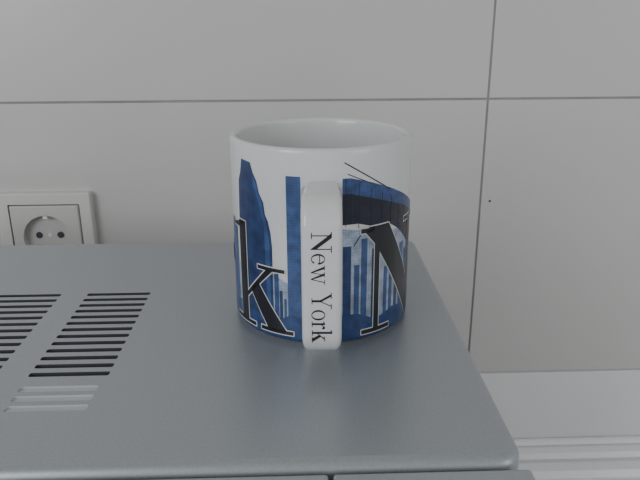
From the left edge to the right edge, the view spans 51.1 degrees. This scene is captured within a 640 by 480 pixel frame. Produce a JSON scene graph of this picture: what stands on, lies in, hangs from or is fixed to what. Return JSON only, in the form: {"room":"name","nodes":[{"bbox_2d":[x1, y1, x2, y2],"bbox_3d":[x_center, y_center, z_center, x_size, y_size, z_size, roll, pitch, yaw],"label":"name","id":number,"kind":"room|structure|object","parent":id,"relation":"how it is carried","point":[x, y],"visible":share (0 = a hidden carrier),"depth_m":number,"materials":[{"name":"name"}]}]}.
{"room":"kitchen","nodes":[
{"label":"kitchen","id":0,"kind":"room"},
{"bbox_2d":[0,0,639,438],"bbox_3d":[-0.022,-0.105,0.640,3.600,2.500,0.121,-1,19,-2],"label":"wall","id":1,"kind":"structure","parent":0,"point":[522,117],"depth_m":0.58,"materials":[{"name":"tile"}]},
{"bbox_2d":[0,190,97,245],"bbox_3d":[-0.242,-0.003,0.600,0.082,0.082,0.009,-1,19,-2],"label":"wall socket","id":2,"kind":"object","parent":1,"relation":"attached to","point":[26,217],"visible":0.61,"depth_m":0.59,"materials":[{"name":"plastic"}]},
{"bbox_2d":[513,436,639,479],"bbox_3d":[-0.018,0.232,0.675,3.000,0.040,0.033,-1,19,-2],"label":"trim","id":3,"kind":"structure","parent":1,"relation":"attached to","point":[612,457],"depth_m":0.68,"materials":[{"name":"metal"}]},
{"bbox_3d":[0.032,1.578,-0.247,3.600,0.100,2.900,-1,19,-2],"label":"floor","id":4,"kind":"structure","parent":0,"visible":0},
{"bbox_3d":[-0.006,0.789,0.564,3.000,0.860,0.550,-1,19,-2],"label":"base cabinet","id":5,"kind":"object","parent":4,"relation":"on","visible":0},
{"bbox_3d":[-0.008,0.362,0.421,3.000,0.040,0.598,-1,19,-2],"label":"countertop","id":6,"kind":"structure","parent":5,"relation":"on","visible":0},
{"bbox_2d":[0,241,534,479],"bbox_3d":[-0.152,0.192,0.395,0.456,0.300,0.296,-1,19,-2],"label":"microwave oven","id":7,"kind":"object","parent":6,"relation":"on","point":[138,361],"visible":0.98,"depth_m":0.30,"materials":[{"name":"silver metal"}]},
{"bbox_2d":[229,118,411,350],"bbox_3d":[0.001,-0.004,0.349,0.095,0.100,0.127,0,19,0],"label":"coffee mug","id":8,"kind":"object","parent":7,"relation":"on","point":[321,206],"visible":1,"depth_m":0.33,"materials":[{"name":"white ceramic"}]}
]}

